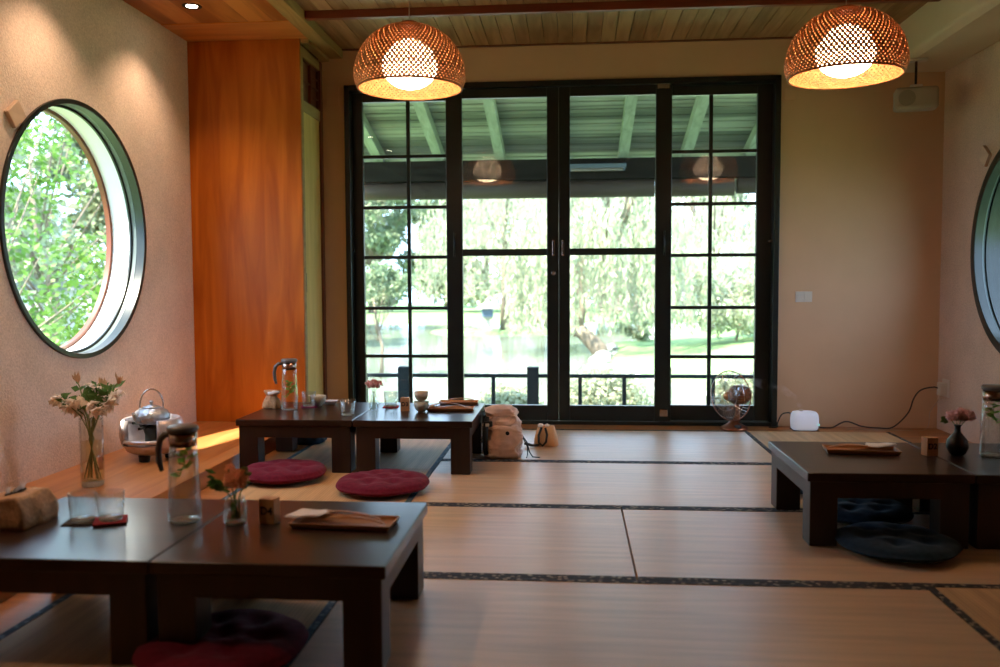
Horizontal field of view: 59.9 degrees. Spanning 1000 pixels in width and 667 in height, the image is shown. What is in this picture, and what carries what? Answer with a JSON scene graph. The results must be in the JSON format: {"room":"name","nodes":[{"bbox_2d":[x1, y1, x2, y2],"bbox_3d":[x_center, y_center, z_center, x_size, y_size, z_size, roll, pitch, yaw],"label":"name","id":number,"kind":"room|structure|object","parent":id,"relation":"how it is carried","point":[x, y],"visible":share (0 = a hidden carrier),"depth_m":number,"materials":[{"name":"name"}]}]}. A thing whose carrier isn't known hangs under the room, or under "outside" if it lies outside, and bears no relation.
{"room":"japanese tea room","nodes":[
{"label":"japanese tea room","id":0,"kind":"room"},
{"bbox_2d":[0,0,195,490],"bbox_3d":[-2.286,-0.396,1.885,0.190,2.560,8.221,0,3,5],"label":"wall","id":1,"kind":"structure","parent":0,"point":[110,57],"depth_m":4.40,"materials":[{"name":"paint"}]},
{"bbox_2d":[4,100,25,127],"bbox_3d":[-2.035,-0.922,3.645,0.020,0.120,0.122,0,3,5],"label":"wall ornament","id":2,"kind":"object","parent":1,"relation":"attached to","point":[15,114],"visible":1,"depth_m":3.63,"materials":[{"name":"brown wood"}]},
{"bbox_2d":[0,98,146,357],"bbox_3d":[-2.095,-0.493,4.170,0.210,1.260,1.260,0,3,5],"label":"window","id":3,"kind":"structure","parent":1,"relation":"in","point":[109,160],"depth_m":4.59,"materials":[{"name":"black paint"}]},
{"bbox_2d":[161,20,305,41],"bbox_3d":[-1.546,-1.797,5.097,0.755,0.054,0.344,0,3,5],"label":"trim","id":4,"kind":"structure","parent":1,"relation":"attached to","point":[254,30],"depth_m":5.08,"materials":[{"name":"brown wood"}]},
{"bbox_2d":[123,0,286,23],"bbox_3d":[-1.859,-1.582,1.304,0.755,0.050,7.270,0,3,5],"label":"ceiling","id":5,"kind":"structure","parent":0,"point":[160,11],"depth_m":4.72,"materials":[{"name":"brown wood"}]},
{"bbox_2d":[0,424,971,633],"bbox_3d":[0.456,0.849,1.655,3.977,0.045,8.071,0,3,5],"label":"floor","id":6,"kind":"structure","parent":0,"point":[15,609],"depth_m":5.01,"materials":[{"name":"brown wood"}]},
{"bbox_2d":[297,438,326,444],"bbox_3d":[-1.143,0.562,5.051,0.250,0.156,0.236,0,3,1],"label":"floor cushion","id":7,"kind":"object","parent":6,"relation":"on","point":[301,441],"visible":0.05,"depth_m":4.99,"materials":[{"name":"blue fabric"}]},
{"bbox_2d":[710,371,751,430],"bbox_3d":[1.486,0.417,5.474,0.210,0.374,0.318,-3,4,-35],"label":"desk fan","id":8,"kind":"object","parent":6,"relation":"on","point":[738,395],"visible":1,"depth_m":5.43,"materials":[{"name":"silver metal"}]},
{"bbox_2d":[790,409,819,430],"bbox_3d":[1.906,0.540,5.436,0.166,0.128,0.110,0,3,5],"label":"lamp","id":9,"kind":"object","parent":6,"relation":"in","point":[800,420],"visible":1,"depth_m":5.39,"materials":[{"name":"white plastic"}]},
{"bbox_2d":[818,386,937,428],"bbox_3d":[2.351,0.465,5.431,0.724,0.278,0.075,0,3,5],"label":"power cable","id":10,"kind":"object","parent":6,"relation":"on","point":[902,419],"visible":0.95,"depth_m":5.46,"materials":[{"name":"black rubber"}]},
{"bbox_2d":[526,0,618,35],"bbox_3d":[0.121,-1.736,1.660,5.165,0.120,8.621,0,3,5],"label":"ceiling slab","id":11,"kind":"structure","parent":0,"point":[572,0],"depth_m":5.26,"materials":[{"name":"brown wood"}]},
{"bbox_2d":[267,0,342,58],"bbox_3d":[-1.405,-1.618,1.667,0.090,0.102,8.071,0,3,5],"label":"ceiling beam","id":12,"kind":"structure","parent":11,"relation":"attached to","point":[289,9],"depth_m":5.03,"materials":[{"name":"brown wood"}]},
{"bbox_2d":[294,0,926,48],"bbox_3d":[0.352,-1.632,1.521,3.448,0.020,8.071,0,3,5],"label":"ceiling","id":13,"kind":"structure","parent":0,"point":[781,21],"depth_m":5.10,"materials":[{"name":"brown wood"}]},
{"bbox_2d":[353,0,465,100],"bbox_3d":[-0.405,-1.421,3.872,0.500,0.659,0.499,1,3,21],"label":"pendant lamp","id":14,"kind":"object","parent":13,"relation":"hanging from","point":[407,62],"visible":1,"depth_m":3.72,"materials":[{"name":"brown wicker"}]},
{"bbox_2d":[305,0,940,20],"bbox_3d":[0.639,-1.784,4.734,3.475,0.045,0.040,0,3,5],"label":"ceiling beam","id":15,"kind":"structure","parent":13,"relation":"attached to","point":[639,5],"depth_m":4.74,"materials":[{"name":"brown wood"}]},
{"bbox_2d":[784,0,909,89],"bbox_3d":[1.475,-1.422,3.696,0.499,0.656,0.500,0,3,6],"label":"pendant lamp","id":16,"kind":"object","parent":13,"relation":"hanging from","point":[846,50],"visible":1,"depth_m":3.56,"materials":[{"name":"brown wicker"}]},
{"bbox_2d":[318,36,944,427],"bbox_3d":[0.455,-0.626,5.702,5.165,2.560,0.150,0,3,5],"label":"wall","id":17,"kind":"structure","parent":0,"point":[861,180],"depth_m":5.50,"materials":[{"name":"paint"}]},
{"bbox_2d":[300,38,328,61],"bbox_3d":[-1.162,-1.807,5.466,0.050,0.080,0.450,0,3,5],"label":"trim","id":18,"kind":"structure","parent":17,"relation":"attached to","point":[306,43],"depth_m":5.41,"materials":[{"name":"brown wood"}]},
{"bbox_2d":[352,92,447,402],"bbox_3d":[-0.638,-0.511,5.790,0.771,2.162,0.065,0,3,5],"label":"door","id":19,"kind":"structure","parent":17,"relation":"in","point":[358,99],"depth_m":5.79,"materials":[{"name":"black paint"}]},
{"bbox_2d":[445,87,558,419],"bbox_3d":[0.016,-0.508,5.683,0.735,2.162,0.071,0,3,5],"label":"door","id":20,"kind":"structure","parent":17,"relation":"in","point":[453,105],"depth_m":5.68,"materials":[{"name":"black paint"}]},
{"bbox_2d":[344,75,781,426],"bbox_3d":[0.383,-0.497,5.695,2.797,2.263,0.150,0,3,5],"label":"door frame","id":21,"kind":"structure","parent":17,"relation":"attached to","point":[776,80],"depth_m":5.57,"materials":[{"name":"black paint"}]},
{"bbox_2d":[342,37,792,50],"bbox_3d":[0.860,-1.849,5.508,3.807,0.007,0.028,0,3,5],"label":"trim","id":22,"kind":"structure","parent":17,"relation":"attached to","point":[762,38],"depth_m":5.51,"materials":[{"name":"brown wood"}]},
{"bbox_2d":[559,83,671,420],"bbox_3d":[0.743,-0.516,5.622,0.723,2.178,0.071,0,3,5],"label":"door","id":23,"kind":"structure","parent":17,"relation":"in","point":[660,411],"depth_m":5.62,"materials":[{"name":"black paint"}]},
{"bbox_2d":[670,84,772,420],"bbox_3d":[1.399,-0.511,5.622,0.765,2.162,0.065,0,3,5],"label":"door","id":24,"kind":"structure","parent":17,"relation":"in","point":[759,411],"depth_m":5.61,"materials":[{"name":"black paint"}]},
{"bbox_2d":[704,368,752,404],"bbox_3d":[3.127,0.927,11.040,1.075,0.985,0.953,0,3,9],"label":"bush","id":25,"kind":"object","parent":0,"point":[748,371],"visible":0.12,"depth_m":10.95,"materials":[{"name":"green plant"}]},
{"bbox_2d":[888,0,999,72],"bbox_3d":[2.246,-1.528,1.371,0.362,0.283,8.071,0,3,5],"label":"ceiling","id":26,"kind":"structure","parent":0,"point":[948,33],"depth_m":4.69,"materials":[{"name":"paint"}]},
{"bbox_2d":[893,57,938,112],"bbox_3d":[2.421,-1.448,5.050,0.232,0.297,0.127,1,3,17],"label":"wall speaker","id":27,"kind":"object","parent":26,"relation":"attached to","point":[916,97],"visible":0.92,"depth_m":5.01,"materials":[{"name":"beige plastic"}]},
{"bbox_2d":[898,90,915,105],"bbox_3d":[2.351,-1.361,5.013,0.092,0.092,0.006,1,3,17],"label":"grille","id":28,"kind":"object","parent":27,"relation":"attached to","point":[905,97],"depth_m":5.01,"materials":[{"name":"beige plastic"}]},
{"bbox_2d":[937,40,999,443],"bbox_3d":[2.533,-0.396,1.487,0.190,2.560,8.221,0,3,5],"label":"wall","id":29,"kind":"structure","parent":0,"point":[967,358],"depth_m":5.12,"materials":[{"name":"paint"}]},
{"bbox_2d":[937,378,949,397],"bbox_3d":[2.734,0.337,5.366,0.048,0.110,0.100,0,3,5],"label":"wall outlet","id":30,"kind":"object","parent":29,"relation":"attached to","point":[943,389],"visible":1,"depth_m":5.34,"materials":[{"name":"white plastic"}]},
{"bbox_2d":[970,149,999,352],"bbox_3d":[2.771,-0.443,4.399,0.210,1.260,1.260,0,3,5],"label":"window","id":31,"kind":"structure","parent":29,"relation":"in","point":[985,236],"depth_m":4.94,"materials":[{"name":"black paint"}]},
{"bbox_2d":[978,145,991,166],"bbox_3d":[2.704,-0.989,4.840,0.020,0.120,0.122,0,3,5],"label":"wall ornament","id":32,"kind":"object","parent":29,"relation":"attached to","point":[985,155],"visible":1,"depth_m":4.83,"materials":[{"name":"brown wood"}]},
{"bbox_3d":[0.124,0.909,1.686,5.165,0.075,8.371,0,3,5],"label":"floor","id":33,"kind":"structure","parent":0,"visible":0},
{"bbox_2d":[0,421,275,602],"bbox_3d":[-1.860,0.812,1.844,0.666,0.120,8.071,0,3,5],"label":"platform","id":34,"kind":"object","parent":33,"relation":"on","point":[217,446],"visible":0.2,"depth_m":3.96,"materials":[{"name":"brown wood"}]},
{"bbox_2d":[47,371,126,487],"bbox_3d":[-1.738,0.403,3.666,0.309,0.488,0.163,0,3,5],"label":"flower vase","id":35,"kind":"object","parent":34,"relation":"on","point":[89,401],"visible":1,"depth_m":3.66,"materials":[{"name":"clear glass"}]},
{"bbox_2d":[119,414,183,462],"bbox_3d":[-1.706,0.512,4.263,0.300,0.202,0.297,0,3,5],"label":"brazier","id":36,"kind":"object","parent":34,"relation":"on","point":[136,439],"visible":0.76,"depth_m":4.17,"materials":[{"name":"silver metal"}]},
{"bbox_2d":[131,388,170,424],"bbox_3d":[-1.711,0.354,4.250,0.181,0.172,0.172,-2,4,-26],"label":"tea kettle","id":37,"kind":"object","parent":36,"relation":"on","point":[148,414],"visible":0.97,"depth_m":4.20,"materials":[{"name":"metal"}]},
{"bbox_2d":[187,39,326,421],"bbox_3d":[-1.531,-0.593,5.558,0.705,2.399,0.459,0,3,5],"label":"wood panel","id":38,"kind":"object","parent":34,"relation":"on","point":[256,106],"visible":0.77,"depth_m":5.33,"materials":[{"name":"orange wood"}]},
{"bbox_2d":[0,594,337,666],"bbox_3d":[-0.955,0.849,1.761,0.827,0.044,1.748,0,3,5],"label":"mat","id":39,"kind":"object","parent":33,"relation":"on","point":[73,630],"visible":0.25,"depth_m":2.34,"materials":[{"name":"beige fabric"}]},
{"bbox_2d":[0,497,241,664],"bbox_3d":[-1.105,0.660,2.409,0.574,0.262,0.602,0,3,5],"label":"table","id":40,"kind":"object","parent":39,"relation":"on","point":[113,560],"visible":0.62,"depth_m":2.14,"materials":[{"name":"brown wood"}]},
{"bbox_2d":[0,481,58,531],"bbox_3d":[-1.349,0.475,2.423,0.156,0.106,0.158,0,3,9],"label":"tissue box","id":41,"kind":"object","parent":40,"relation":"on","point":[22,508],"visible":1,"depth_m":2.39,"materials":[{"name":"brown fabric"}]},
{"bbox_2d":[155,423,200,524],"bbox_3d":[-0.904,0.390,2.432,0.132,0.272,0.090,0,3,13],"label":"water pitcher","id":42,"kind":"object","parent":40,"relation":"on","point":[184,435],"visible":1,"depth_m":2.42,"materials":[{"name":"clear glass"}]},
{"bbox_2d":[132,608,308,666],"bbox_3d":[-0.685,0.770,2.151,0.407,0.062,0.418,0,3,5],"label":"floor cushion","id":43,"kind":"object","parent":39,"relation":"on","point":[248,637],"visible":0.9,"depth_m":2.08,"materials":[{"name":"red fabric"}]},
{"bbox_2d":[150,500,426,666],"bbox_3d":[-0.529,0.660,2.362,0.574,0.262,0.602,0,3,5],"label":"table","id":44,"kind":"object","parent":39,"relation":"on","point":[362,570],"visible":0.82,"depth_m":2.10,"materials":[{"name":"brown wood"}]},
{"bbox_2d":[205,463,251,525],"bbox_3d":[-0.755,0.443,2.406,0.133,0.168,0.080,0,3,5],"label":"flower vase","id":45,"kind":"object","parent":44,"relation":"on","point":[237,478],"visible":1,"depth_m":2.40,"materials":[{"name":"clear glass"}]},
{"bbox_2d":[259,496,279,524],"bbox_3d":[-0.640,0.491,2.413,0.046,0.070,0.037,1,3,15],"label":"block","id":46,"kind":"object","parent":44,"relation":"on","point":[269,506],"visible":1,"depth_m":2.40,"materials":[{"name":"brown wood"}]},
{"bbox_2d":[288,513,399,531],"bbox_3d":[-0.426,0.518,2.387,0.283,0.016,0.113,0,3,9],"label":"serving tray","id":47,"kind":"object","parent":44,"relation":"on","point":[345,523],"visible":0.84,"depth_m":2.38,"materials":[{"name":"brown wood"}]},
{"bbox_2d":[284,508,334,517],"bbox_3d":[-0.527,0.497,2.413,0.114,0.015,0.086,1,4,23],"label":"paper napkin","id":48,"kind":"object","parent":47,"relation":"on","point":[304,512],"visible":0.99,"depth_m":2.40,"materials":[{"name":"white paper"}]},
{"bbox_2d":[313,515,383,523],"bbox_3d":[-0.413,0.507,2.378,0.202,0.015,0.032,1,3,15],"label":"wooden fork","id":49,"kind":"object","parent":47,"relation":"on","point":[322,517],"visible":0.92,"depth_m":2.37,"materials":[{"name":"brown wood"}]},
{"bbox_2d":[222,468,433,501],"bbox_3d":[-0.811,0.749,3.502,0.827,0.044,1.748,0,3,5],"label":"mat","id":50,"kind":"object","parent":33,"relation":"on","point":[323,488],"visible":0.11,"depth_m":3.87,"materials":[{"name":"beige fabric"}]},
{"bbox_2d":[247,459,326,484],"bbox_3d":[-1.028,0.656,4.131,0.404,0.068,0.398,2,4,33],"label":"floor cushion","id":51,"kind":"object","parent":50,"relation":"on","point":[279,471],"visible":0.96,"depth_m":4.03,"materials":[{"name":"red fabric"}]},
{"bbox_2d":[335,469,429,496],"bbox_3d":[-0.526,0.669,3.902,0.419,0.062,0.428,0,3,5],"label":"floor cushion","id":52,"kind":"object","parent":50,"relation":"on","point":[377,482],"visible":1,"depth_m":3.80,"materials":[{"name":"red fabric"}]},
{"bbox_2d":[287,435,450,469],"bbox_3d":[-0.689,0.664,4.987,0.827,0.044,1.233,0,3,5],"label":"mat","id":53,"kind":"object","parent":33,"relation":"on","point":[413,453],"visible":0.17,"depth_m":4.72,"materials":[{"name":"blue fabric"}]},
{"bbox_2d":[236,402,379,472],"bbox_3d":[-0.985,0.536,4.577,0.584,0.262,0.645,0,3,5],"label":"table","id":54,"kind":"object","parent":53,"relation":"on","point":[324,421],"visible":0.72,"depth_m":4.29,"materials":[{"name":"brown wood"}]},
{"bbox_2d":[262,390,282,408],"bbox_3d":[-1.226,0.352,4.662,0.117,0.097,0.072,0,3,10],"label":"pouch","id":55,"kind":"object","parent":54,"relation":"on","point":[271,401],"visible":1,"depth_m":4.64,"materials":[{"name":"brown fabric"}]},
{"bbox_2d":[273,358,297,409],"bbox_3d":[-1.136,0.268,4.598,0.132,0.272,0.090,-1,3,-5],"label":"water pitcher","id":56,"kind":"object","parent":54,"relation":"on","point":[287,363],"visible":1,"depth_m":4.58,"materials":[{"name":"clear glass"}]},
{"bbox_2d":[353,403,484,474],"bbox_3d":[-0.399,0.536,4.529,0.584,0.262,0.645,0,3,5],"label":"table","id":57,"kind":"object","parent":53,"relation":"on","point":[463,429],"visible":0.91,"depth_m":4.24,"materials":[{"name":"brown wood"}]},
{"bbox_2d":[427,406,474,410],"bbox_3d":[-0.258,0.395,4.551,0.248,0.016,0.098,0,3,3],"label":"serving tray","id":58,"kind":"object","parent":57,"relation":"on","point":[432,408],"visible":0.88,"depth_m":4.51,"materials":[{"name":"brown wood"}]},
{"bbox_2d":[439,400,478,404],"bbox_3d":[-0.227,0.380,4.800,0.218,0.016,0.088,0,3,3],"label":"serving tray","id":59,"kind":"object","parent":57,"relation":"on","point":[461,402],"visible":0.89,"depth_m":4.77,"materials":[{"name":"brown wood"}]},
{"bbox_2d":[423,504,635,579],"bbox_3d":[0.022,0.764,3.182,0.882,0.044,0.880,0,3,5],"label":"mat","id":60,"kind":"object","parent":33,"relation":"on","point":[459,540],"visible":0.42,"depth_m":3.11,"materials":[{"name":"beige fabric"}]},
{"bbox_2d":[411,460,802,511],"bbox_3d":[0.528,0.712,4.042,1.750,0.044,0.916,0,3,5],"label":"mat","id":61,"kind":"object","parent":33,"relation":"on","point":[490,482],"visible":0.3,"depth_m":3.98,"materials":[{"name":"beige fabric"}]},
{"bbox_2d":[442,429,771,463],"bbox_3d":[0.607,0.657,4.997,1.750,0.044,1.000,0,3,5],"label":"mat","id":62,"kind":"object","parent":33,"relation":"on","point":[590,445],"visible":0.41,"depth_m":4.88,"materials":[{"name":"beige wicker"}]},
{"bbox_2d":[480,404,539,458],"bbox_3d":[0.047,0.516,4.657,0.314,0.282,0.232,-1,3,-5],"label":"backpack","id":63,"kind":"object","parent":62,"relation":"on","point":[502,437],"visible":1,"depth_m":4.57,"materials":[{"name":"beige fabric"}]},
{"bbox_2d":[524,423,558,446],"bbox_3d":[0.238,0.576,4.945,0.188,0.128,0.110,0,3,13],"label":"handbag","id":64,"kind":"object","parent":62,"relation":"on","point":[546,435],"visible":1,"depth_m":4.92,"materials":[{"name":"beige fabric"}]},
{"bbox_2d":[290,575,999,666],"bbox_3d":[0.381,0.815,2.258,1.750,0.044,0.901,0,3,5],"label":"mat","id":65,"kind":"object","parent":33,"relation":"on","point":[455,621],"visible":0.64,"depth_m":2.34,"materials":[{"name":"beige wicker"}]},
{"bbox_2d":[622,507,999,588],"bbox_3d":[1.337,0.764,3.073,1.745,0.044,0.880,0,3,5],"label":"mat","id":66,"kind":"object","parent":33,"relation":"on","point":[673,544],"visible":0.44,"depth_m":2.94,"materials":[{"name":"beige wicker"}]},
{"bbox_2d":[768,441,974,548],"bbox_3d":[1.373,0.597,3.304,0.560,0.262,0.612,0,3,5],"label":"table","id":67,"kind":"object","parent":66,"relation":"on","point":[823,477],"visible":0.9,"depth_m":3.03,"materials":[{"name":"brown wood"}]},
{"bbox_2d":[822,444,901,454],"bbox_3d":[1.405,0.453,3.380,0.273,0.016,0.108,0,3,11],"label":"serving tray","id":68,"kind":"object","parent":67,"relation":"on","point":[889,450],"visible":0.98,"depth_m":3.35,"materials":[{"name":"brown wood"}]},
{"bbox_2d":[921,436,937,455],"bbox_3d":[1.637,0.429,3.308,0.046,0.070,0.037,-1,3,-9],"label":"block","id":69,"kind":"object","parent":67,"relation":"on","point":[929,444],"visible":1,"depth_m":3.29,"materials":[{"name":"brown wood"}]},
{"bbox_2d":[837,498,913,523],"bbox_3d":[1.402,0.688,3.401,0.388,0.065,0.398,0,3,5],"label":"floor cushion","id":70,"kind":"object","parent":66,"relation":"on","point":[849,510],"visible":0.62,"depth_m":3.28,"materials":[{"name":"blue fabric"}]},
{"bbox_2d":[834,522,962,562],"bbox_3d":[1.363,0.716,2.988,0.401,0.058,0.405,0,3,5],"label":"floor cushion","id":71,"kind":"object","parent":66,"relation":"on","point":[906,543],"visible":0.98,"depth_m":2.91,"materials":[{"name":"blue fabric"}]},
{"bbox_2d":[908,443,999,549],"bbox_3d":[1.935,0.597,3.257,0.560,0.262,0.612,0,3,5],"label":"table","id":72,"kind":"object","parent":66,"relation":"on","point":[984,499],"visible":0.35,"depth_m":3.00,"materials":[{"name":"brown wood"}]},
{"bbox_2d":[940,407,976,455],"bbox_3d":[1.741,0.371,3.308,0.130,0.186,0.080,0,3,5],"label":"flower vase","id":73,"kind":"object","parent":72,"relation":"on","point":[957,444],"visible":1,"depth_m":3.29,"materials":[{"name":"black ceramic"}]},
{"bbox_2d":[979,384,999,457],"bbox_3d":[1.884,0.329,3.278,0.132,0.272,0.090,1,3,15],"label":"water pitcher","id":74,"kind":"object","parent":72,"relation":"on","point":[991,392],"visible":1,"depth_m":3.26,"materials":[{"name":"clear glass"}]},
{"bbox_2d":[744,431,918,511],"bbox_3d":[1.883,0.684,4.432,0.881,0.044,1.918,0,3,5],"label":"mat","id":75,"kind":"object","parent":33,"relation":"on","point":[762,438],"visible":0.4,"depth_m":5.19,"materials":[{"name":"beige wicker"}]},
{"bbox_2d":[926,586,999,650],"bbox_3d":[1.658,0.840,1.712,0.881,0.044,1.781,0,3,5],"label":"mat","id":76,"kind":"object","parent":33,"relation":"on","point":[979,608],"visible":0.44,"depth_m":2.47,"materials":[{"name":"beige wicker"}]},
{"bbox_3d":[2.028,1.069,6.940,9.100,0.100,2.378,0,3,5],"label":"porch deck","id":77,"kind":"object","parent":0,"visible":0},
{"bbox_2d":[367,366,752,404],"bbox_3d":[1.194,0.637,7.777,7.300,0.674,0.100,0,3,5],"label":"porch railing","id":78,"kind":"object","parent":77,"relation":"on","point":[532,375],"visible":0.2,"depth_m":7.80,"materials":[{"name":"metal"}]},
{"label":"outside","id":79,"kind":"structure","parent":0,"visible":0},
{"bbox_2d":[363,95,756,182],"bbox_3d":[2.364,-1.984,7.370,9.500,1.077,3.620,0,3,5],"label":"roof porch","id":80,"kind":"structure","parent":79,"point":[504,139],"depth_m":8.17,"materials":[{"name":"green wood"}]},
{"bbox_2d":[364,182,445,200],"bbox_3d":[-1.185,-1.417,8.680,1.301,0.167,0.170,0,3,5],"label":"rolled blind","id":81,"kind":"object","parent":80,"relation":"hanging from","point":[431,190],"visible":0.48,"depth_m":8.59,"materials":[{"name":"grey fabric"}]},
{"bbox_2d":[463,179,654,198],"bbox_3d":[0.508,-1.417,8.540,1.997,0.167,0.170,0,3,5],"label":"rolled blind","id":82,"kind":"object","parent":80,"relation":"hanging from","point":[638,187],"visible":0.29,"depth_m":8.47,"materials":[{"name":"grey fabric"}]},
{"bbox_2d":[570,163,625,170],"bbox_3d":[0.937,-1.602,8.388,0.560,0.068,0.068,0,3,5],"label":"tube light","id":83,"kind":"object","parent":80,"relation":"attached to","point":[607,166],"visible":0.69,"depth_m":8.36,"materials":[{"name":"grey paint"}]},
{"bbox_2d":[672,178,734,196],"bbox_3d":[1.896,-1.417,8.426,0.730,0.167,0.170,0,3,5],"label":"rolled blind","id":84,"kind":"object","parent":80,"relation":"hanging from","point":[720,186],"visible":0.66,"depth_m":8.35,"materials":[{"name":"grey fabric"}]},
{"bbox_2d":[735,177,755,193],"bbox_3d":[3.036,-1.437,8.330,1.502,0.167,0.170,0,3,5],"label":"rolled blind","id":85,"kind":"object","parent":80,"relation":"hanging from","point":[743,185],"visible":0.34,"depth_m":8.32,"materials":[{"name":"grey fabric"}]},
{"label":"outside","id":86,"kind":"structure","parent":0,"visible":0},
{"bbox_2d":[366,321,728,404],"bbox_3d":[2.598,0.350,31.464,60.000,0.140,41.000,0,3,5],"label":"pond","id":87,"kind":"structure","parent":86,"point":[483,353],"depth_m":25.30,"materials":[{"name":"white liquid"}]},
{"bbox_2d":[5,128,90,281],"bbox_3d":[-15.140,-4.412,23.531,7.336,10.513,6.464,-1,3,-6],"label":"tree","id":88,"kind":"object","parent":87,"relation":"on","point":[17,156],"visible":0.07,"depth_m":24.05,"materials":[{"name":"green plant"}]},
{"bbox_2d":[5,115,105,343],"bbox_3d":[-8.401,-2.025,15.778,6.164,6.589,5.185,-3,4,-36],"label":"tree","id":89,"kind":"object","parent":87,"relation":"on","point":[34,276],"visible":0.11,"depth_m":15.95,"materials":[{"name":"green plant"}]},
{"bbox_2d":[21,126,105,279],"bbox_3d":[-15.210,-4.303,34.814,6.424,9.021,6.941,2,4,29],"label":"tree","id":90,"kind":"object","parent":87,"relation":"on","point":[96,201],"visible":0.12,"depth_m":33.27,"materials":[{"name":"green plant"}]},
{"bbox_2d":[474,381,544,404],"bbox_3d":[0.119,1.021,11.104,0.953,0.819,0.928,2,4,33],"label":"bush","id":91,"kind":"object","parent":87,"relation":"on","point":[513,394],"visible":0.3,"depth_m":10.94,"materials":[{"name":"green plant"}]},
{"bbox_2d":[570,362,653,404],"bbox_3d":[1.373,0.905,11.400,1.368,1.006,1.177,0,3,5],"label":"bush","id":92,"kind":"object","parent":87,"relation":"on","point":[594,390],"visible":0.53,"depth_m":11.15,"materials":[{"name":"green plant"}]},
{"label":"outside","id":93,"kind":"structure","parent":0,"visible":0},
{"bbox_2d":[15,282,100,344],"bbox_3d":[-7.834,0.030,16.729,6.200,2.054,0.400,-1,3,-5],"label":"wall","id":94,"kind":"structure","parent":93,"point":[28,307],"depth_m":16.52,"materials":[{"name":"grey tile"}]},
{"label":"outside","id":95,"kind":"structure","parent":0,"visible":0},
{"bbox_2d":[366,303,753,390],"bbox_3d":[4.042,-0.933,48.960,90.000,1.600,81.800,0,3,5],"label":"lawn","id":96,"kind":"structure","parent":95,"point":[639,355],"depth_m":26.55,"materials":[{"name":"green plant"}]},
{"bbox_2d":[5,112,105,345],"bbox_3d":[-6.217,-1.177,10.868,4.421,5.443,4.045,-1,3,-5],"label":"tree","id":97,"kind":"object","parent":96,"relation":"on","point":[57,338],"visible":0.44,"depth_m":11.29,"materials":[{"name":"green plant"}]},
{"bbox_2d":[366,259,421,377],"bbox_3d":[-2.748,-0.282,19.313,1.934,2.741,1.587,0,3,5],"label":"tree","id":98,"kind":"object","parent":96,"relation":"on","point":[396,283],"visible":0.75,"depth_m":19.15,"materials":[{"name":"green plant"}]},
{"bbox_2d":[365,200,426,312],"bbox_3d":[-8.723,-6.380,60.932,7.636,10.177,7.067,-1,3,-18],"label":"tree","id":99,"kind":"object","parent":96,"relation":"on","point":[385,232],"visible":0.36,"depth_m":59.84,"materials":[{"name":"green plant"}]},
{"bbox_2d":[406,200,490,305],"bbox_3d":[-4.818,-8.050,73.504,7.067,12.109,7.636,-3,4,-35],"label":"tree","id":100,"kind":"object","parent":96,"relation":"on","point":[425,202],"visible":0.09,"depth_m":72.58,"materials":[{"name":"green plant"}]},
{"bbox_2d":[431,199,526,307],"bbox_3d":[-1.453,-8.218,60.875,7.111,13.830,8.069,-1,3,-13],"label":"tree","id":101,"kind":"object","parent":96,"relation":"on","point":[470,301],"visible":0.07,"depth_m":60.30,"materials":[{"name":"green plant"}]},
{"bbox_2d":[477,298,498,330],"bbox_3d":[-0.510,-0.793,36.681,0.960,1.420,0.831,0,3,5],"label":"stone lantern","id":102,"kind":"object","parent":96,"relation":"on","point":[487,307],"visible":0.98,"depth_m":36.46,"materials":[{"name":"white stone"}]},
{"bbox_2d":[414,198,593,329],"bbox_3d":[0.182,-3.761,37.293,7.776,7.621,7.813,-1,3,-11],"label":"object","id":103,"kind":"object","parent":96,"relation":"on","point":[502,218],"visible":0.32,"depth_m":36.09,"materials":[{"name":"white"}]},
{"bbox_2d":[504,196,717,353],"bbox_3d":[3.248,-1.987,25.775,6.273,6.373,6.237,1,3,14],"label":"willow tree","id":104,"kind":"object","parent":96,"relation":"on","point":[612,231],"visible":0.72,"depth_m":24.45,"materials":[{"name":"green plant"}]},
{"bbox_2d":[607,312,653,340],"bbox_3d":[4.621,-0.163,29.721,1.815,1.361,1.329,1,4,26],"label":"shrub","id":105,"kind":"object","parent":96,"relation":"on","point":[637,334],"visible":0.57,"depth_m":29.75,"materials":[{"name":"green plant"}]},
{"bbox_2d":[586,246,690,327],"bbox_3d":[5.569,-1.415,35.639,5.085,4.395,4.612,0,3,5],"label":"tree","id":106,"kind":"object","parent":96,"relation":"on","point":[599,292],"visible":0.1,"depth_m":35.21,"materials":[{"name":"green plant"}]},
{"bbox_2d":[635,194,754,324],"bbox_3d":[10.707,-3.648,43.120,8.108,8.041,8.404,0,3,12],"label":"willow tree","id":107,"kind":"object","parent":96,"relation":"on","point":[750,236],"visible":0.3,"depth_m":41.42,"materials":[{"name":"green plant"}]},
{"bbox_2d":[644,242,754,316],"bbox_3d":[14.858,-3.281,52.355,13.200,4.400,7.000,0,3,5],"label":"building","id":108,"kind":"structure","parent":96,"relation":"on","point":[719,244],"depth_m":50.04,"materials":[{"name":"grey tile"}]},
{"bbox_2d":[672,196,749,242],"bbox_3d":[15.563,-7.178,62.395,7.111,11.350,8.069,-3,4,-39],"label":"tree","id":109,"kind":"object","parent":96,"relation":"on","point":[700,197],"visible":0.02,"depth_m":60.94,"materials":[{"name":"green plant"}]},
{"bbox_2d":[691,264,754,340],"bbox_3d":[6.973,-0.883,26.569,3.246,2.544,3.097,-3,5,-44],"label":"shrub","id":110,"kind":"object","parent":96,"relation":"on","point":[742,320],"visible":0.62,"depth_m":25.93,"materials":[{"name":"green plant"}]},
{"bbox_2d":[701,192,754,242],"bbox_3d":[20.058,-7.893,73.729,8.069,11.449,7.111,-1,3,-12],"label":"tree","id":111,"kind":"object","parent":96,"relation":"on","point":[733,198],"visible":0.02,"depth_m":71.61,"materials":[{"name":"green plant"}]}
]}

